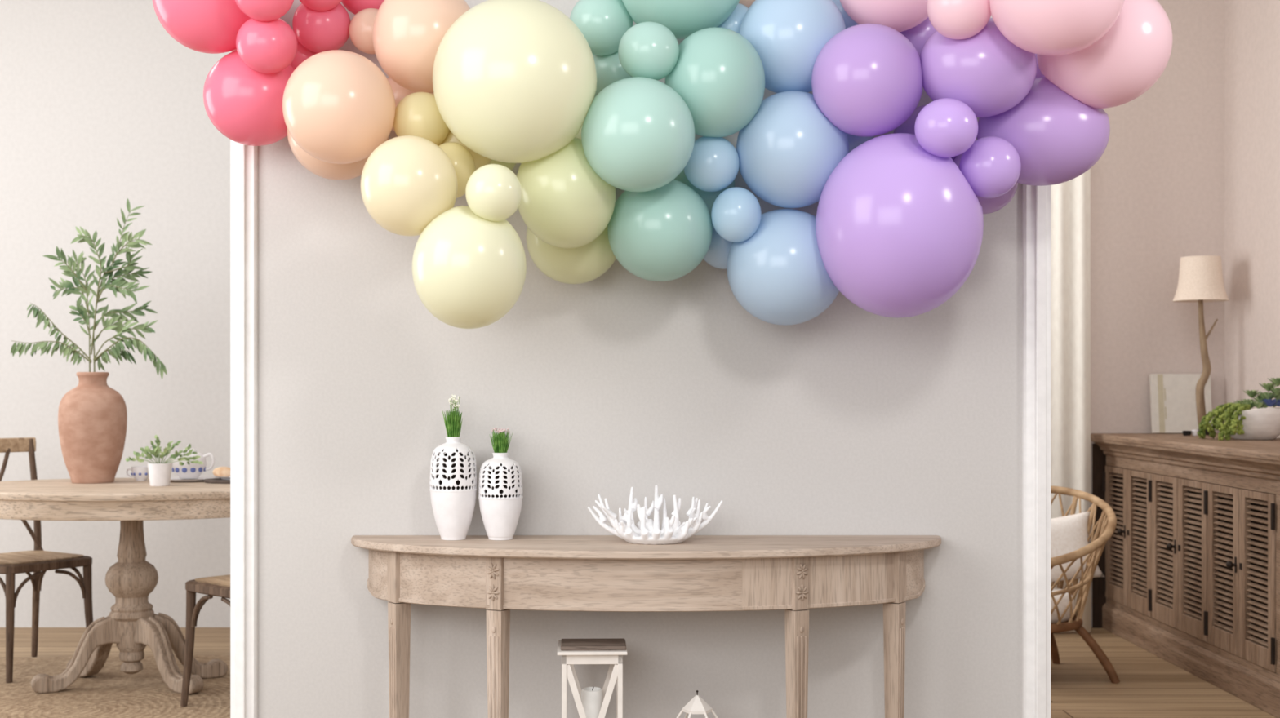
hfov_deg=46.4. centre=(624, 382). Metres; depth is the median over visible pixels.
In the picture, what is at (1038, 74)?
balloon
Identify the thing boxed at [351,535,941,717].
console table
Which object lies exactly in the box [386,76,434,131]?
balloon
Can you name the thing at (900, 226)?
balloon
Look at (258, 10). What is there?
balloon
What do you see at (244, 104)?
balloon
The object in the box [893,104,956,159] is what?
balloon
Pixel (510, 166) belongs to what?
balloon
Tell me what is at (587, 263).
balloon
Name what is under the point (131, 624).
dining table
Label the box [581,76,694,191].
balloon
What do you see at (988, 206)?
balloon
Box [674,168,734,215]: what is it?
balloon
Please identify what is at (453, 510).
vase
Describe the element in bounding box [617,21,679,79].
balloon
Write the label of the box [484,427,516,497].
grass tuft
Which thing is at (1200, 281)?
table lamp
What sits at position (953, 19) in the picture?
balloon
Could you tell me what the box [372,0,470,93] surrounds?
balloon
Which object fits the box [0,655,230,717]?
jute rug
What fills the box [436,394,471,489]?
grass tuft
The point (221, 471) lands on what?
bread roll
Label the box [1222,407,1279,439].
bowl
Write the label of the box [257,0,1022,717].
wall
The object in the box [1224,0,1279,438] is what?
wall
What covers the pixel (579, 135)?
balloon
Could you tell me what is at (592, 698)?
pillar candle
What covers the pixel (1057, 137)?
balloon
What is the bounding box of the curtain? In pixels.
[1050,168,1090,632]
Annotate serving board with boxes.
[204,478,230,484]
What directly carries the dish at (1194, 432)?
on the sideboard
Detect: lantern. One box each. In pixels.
[557,639,627,717]
[676,690,718,717]
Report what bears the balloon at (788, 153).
on the balloon at (779, 275)
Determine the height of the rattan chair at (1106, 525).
0.765 m
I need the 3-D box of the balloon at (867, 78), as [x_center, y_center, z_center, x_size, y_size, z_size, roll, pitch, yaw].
[0.572,-0.713,3.535,0.261,0.263,0.274,0,0,0]
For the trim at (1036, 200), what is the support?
attached to the wall at (846, 420)
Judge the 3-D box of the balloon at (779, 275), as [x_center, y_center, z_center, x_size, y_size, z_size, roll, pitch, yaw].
[0.396,-0.283,3.688,0.289,0.286,0.302,0,0,0]
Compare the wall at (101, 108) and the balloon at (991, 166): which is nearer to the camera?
the balloon at (991, 166)
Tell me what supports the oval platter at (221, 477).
on the serving board
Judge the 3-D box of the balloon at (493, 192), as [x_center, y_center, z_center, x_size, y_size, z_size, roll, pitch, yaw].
[-0.290,-0.418,3.304,0.124,0.127,0.132,0,0,0]
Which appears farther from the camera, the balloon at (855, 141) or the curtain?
the curtain
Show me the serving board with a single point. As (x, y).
(215, 481)
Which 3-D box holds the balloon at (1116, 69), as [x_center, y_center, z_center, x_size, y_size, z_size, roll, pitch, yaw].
[1.126,-0.791,3.519,0.303,0.290,0.309,0,0,0]
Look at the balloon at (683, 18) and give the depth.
3.60 m
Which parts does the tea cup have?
handle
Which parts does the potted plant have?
pot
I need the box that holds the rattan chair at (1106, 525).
[1050,485,1119,684]
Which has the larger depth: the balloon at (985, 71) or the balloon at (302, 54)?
the balloon at (302, 54)
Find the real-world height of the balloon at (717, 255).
0.136 m
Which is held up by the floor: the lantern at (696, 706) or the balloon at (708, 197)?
the lantern at (696, 706)
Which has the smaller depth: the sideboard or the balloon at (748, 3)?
the balloon at (748, 3)
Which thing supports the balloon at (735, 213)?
attached to the balloon at (779, 275)
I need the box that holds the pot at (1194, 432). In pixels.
[1191,429,1198,435]
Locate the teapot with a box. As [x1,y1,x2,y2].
[164,444,214,479]
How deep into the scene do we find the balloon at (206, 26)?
3.56 m
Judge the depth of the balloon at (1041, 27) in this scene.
3.22 m
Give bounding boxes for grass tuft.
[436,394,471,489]
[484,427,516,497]
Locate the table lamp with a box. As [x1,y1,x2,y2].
[1172,255,1229,435]
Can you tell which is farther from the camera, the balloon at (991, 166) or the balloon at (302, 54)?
the balloon at (302, 54)
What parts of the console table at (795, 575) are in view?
leg, leg, leg, leg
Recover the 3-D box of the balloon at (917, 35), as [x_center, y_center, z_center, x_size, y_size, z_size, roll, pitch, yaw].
[0.762,-0.877,3.801,0.175,0.190,0.191,0,0,0]
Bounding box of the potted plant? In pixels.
[125,435,204,486]
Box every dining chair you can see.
[0,437,93,683]
[180,574,230,706]
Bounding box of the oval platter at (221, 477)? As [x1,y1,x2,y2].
[211,475,230,479]
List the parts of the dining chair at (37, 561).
cross rod, leg, rail, cross rod, leg, seat frame, leg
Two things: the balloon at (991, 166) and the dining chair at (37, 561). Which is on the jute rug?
the dining chair at (37, 561)
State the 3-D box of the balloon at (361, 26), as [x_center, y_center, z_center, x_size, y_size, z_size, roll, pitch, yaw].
[-0.633,-0.878,3.737,0.112,0.112,0.117,0,0,0]
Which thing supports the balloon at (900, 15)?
attached to the balloon at (917, 35)
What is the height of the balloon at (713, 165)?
0.136 m
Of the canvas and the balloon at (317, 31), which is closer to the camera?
the balloon at (317, 31)
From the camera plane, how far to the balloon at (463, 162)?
3.45 m
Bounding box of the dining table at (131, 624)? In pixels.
[0,477,230,694]
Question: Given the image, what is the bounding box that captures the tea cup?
[126,466,149,481]
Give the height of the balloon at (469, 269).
0.277 m
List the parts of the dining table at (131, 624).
leg, leg, leg, leg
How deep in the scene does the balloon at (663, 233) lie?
3.56 m
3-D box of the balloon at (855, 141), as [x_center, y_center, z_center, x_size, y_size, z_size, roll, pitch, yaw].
[0.548,-0.662,3.801,0.190,0.175,0.191,0,0,0]
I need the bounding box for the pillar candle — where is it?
[581,687,603,717]
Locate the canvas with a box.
[1149,373,1212,433]
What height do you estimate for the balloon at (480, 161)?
0.166 m
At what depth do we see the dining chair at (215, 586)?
5.47 m
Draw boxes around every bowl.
[587,485,723,545]
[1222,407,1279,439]
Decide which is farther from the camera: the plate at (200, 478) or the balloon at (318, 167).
the plate at (200, 478)
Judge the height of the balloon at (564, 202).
0.267 m
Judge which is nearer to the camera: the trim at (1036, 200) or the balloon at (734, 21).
the balloon at (734, 21)
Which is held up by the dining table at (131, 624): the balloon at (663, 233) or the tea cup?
the tea cup
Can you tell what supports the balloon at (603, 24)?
attached to the balloon at (609, 69)
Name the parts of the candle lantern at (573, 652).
frame, cornice, lid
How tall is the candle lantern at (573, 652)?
0.557 m
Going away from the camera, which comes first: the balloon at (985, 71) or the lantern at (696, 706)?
the balloon at (985, 71)
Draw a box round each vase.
[57,372,127,484]
[429,436,477,540]
[478,452,523,540]
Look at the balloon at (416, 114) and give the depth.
3.46 m
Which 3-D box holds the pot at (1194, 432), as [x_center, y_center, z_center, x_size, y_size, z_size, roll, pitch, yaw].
[2.663,0.235,6.980,0.032,0.028,0.032,0,0,0]
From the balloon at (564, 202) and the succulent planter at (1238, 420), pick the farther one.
the succulent planter at (1238, 420)
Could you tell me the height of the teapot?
0.138 m
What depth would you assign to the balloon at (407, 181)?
3.29 m
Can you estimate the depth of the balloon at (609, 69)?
3.73 m
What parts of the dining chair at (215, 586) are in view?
leg, seat frame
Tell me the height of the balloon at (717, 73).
0.258 m
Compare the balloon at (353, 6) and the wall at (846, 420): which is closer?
the balloon at (353, 6)
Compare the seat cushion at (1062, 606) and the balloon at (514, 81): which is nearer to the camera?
the balloon at (514, 81)
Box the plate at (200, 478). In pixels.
[170,476,215,482]
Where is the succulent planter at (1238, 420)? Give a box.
[1196,377,1279,440]
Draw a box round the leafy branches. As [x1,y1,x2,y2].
[10,198,167,379]
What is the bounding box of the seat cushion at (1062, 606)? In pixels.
[1050,587,1075,623]
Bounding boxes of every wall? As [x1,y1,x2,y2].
[0,0,1224,627]
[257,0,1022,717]
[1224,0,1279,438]
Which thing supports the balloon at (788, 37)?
on the balloon at (788, 153)
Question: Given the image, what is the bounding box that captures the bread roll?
[212,466,230,477]
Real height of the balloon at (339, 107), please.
0.260 m
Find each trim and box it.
[230,51,257,717]
[1022,183,1050,717]
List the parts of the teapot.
lid, handle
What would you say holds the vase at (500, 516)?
on the console table at (795, 575)
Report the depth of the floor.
6.08 m
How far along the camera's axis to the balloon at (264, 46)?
3.53 m
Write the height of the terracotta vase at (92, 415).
0.445 m
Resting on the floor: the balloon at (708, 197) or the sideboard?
the sideboard
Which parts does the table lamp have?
lamp shade, branch stem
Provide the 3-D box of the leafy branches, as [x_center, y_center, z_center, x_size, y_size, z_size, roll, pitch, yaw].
[-2.149,-0.227,6.035,0.641,1.043,0.183,0,0,0]
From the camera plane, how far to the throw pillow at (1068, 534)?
6.12 m
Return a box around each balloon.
[152,0,250,53]
[203,50,294,146]
[234,0,293,21]
[235,17,297,73]
[282,49,395,164]
[286,128,388,180]
[290,40,316,69]
[292,2,351,53]
[299,0,342,11]
[341,0,383,14]
[349,8,378,53]
[360,135,457,235]
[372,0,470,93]
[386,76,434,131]
[393,91,449,145]
[412,205,526,328]
[432,0,596,163]
[437,130,492,169]
[438,142,475,198]
[465,164,521,222]
[488,160,515,170]
[516,137,615,248]
[526,224,616,284]
[569,0,633,55]
[575,124,582,138]
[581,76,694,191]
[592,51,631,97]
[607,179,712,281]
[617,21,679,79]
[622,0,739,38]
[665,26,764,137]
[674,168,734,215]
[684,136,739,191]
[703,222,732,269]
[711,186,761,242]
[717,3,748,33]
[726,208,839,325]
[736,90,848,208]
[738,0,755,8]
[739,0,845,93]
[811,23,922,137]
[815,133,983,318]
[832,0,858,28]
[840,0,928,31]
[847,133,874,152]
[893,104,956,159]
[899,17,936,56]
[914,97,977,157]
[920,17,1036,117]
[926,0,991,39]
[953,153,1017,214]
[959,136,1021,198]
[976,76,1110,186]
[989,0,1124,55]
[1035,53,1044,77]
[1036,0,1172,108]
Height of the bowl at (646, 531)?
0.138 m
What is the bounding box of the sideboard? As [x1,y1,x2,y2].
[1090,433,1279,717]
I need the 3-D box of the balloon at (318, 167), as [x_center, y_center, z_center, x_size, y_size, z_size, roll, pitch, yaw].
[-0.708,-0.620,3.692,0.246,0.241,0.252,0,0,0]
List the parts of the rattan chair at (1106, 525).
leg, leg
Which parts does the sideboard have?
panel, door, knob, door, door, knob, door, door, knob, latch plate, door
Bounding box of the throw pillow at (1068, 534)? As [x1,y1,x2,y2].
[1050,511,1104,582]
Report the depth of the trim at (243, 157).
3.88 m
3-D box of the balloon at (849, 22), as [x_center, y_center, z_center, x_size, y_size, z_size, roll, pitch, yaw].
[0.554,-0.943,3.809,0.166,0.166,0.173,0,0,0]
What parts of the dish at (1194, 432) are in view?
dish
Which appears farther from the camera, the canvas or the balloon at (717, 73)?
the canvas
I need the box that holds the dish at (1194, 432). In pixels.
[1182,429,1198,435]
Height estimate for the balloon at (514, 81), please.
0.377 m
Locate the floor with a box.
[0,627,1276,717]
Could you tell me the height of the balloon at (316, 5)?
0.123 m
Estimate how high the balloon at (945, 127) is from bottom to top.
0.134 m

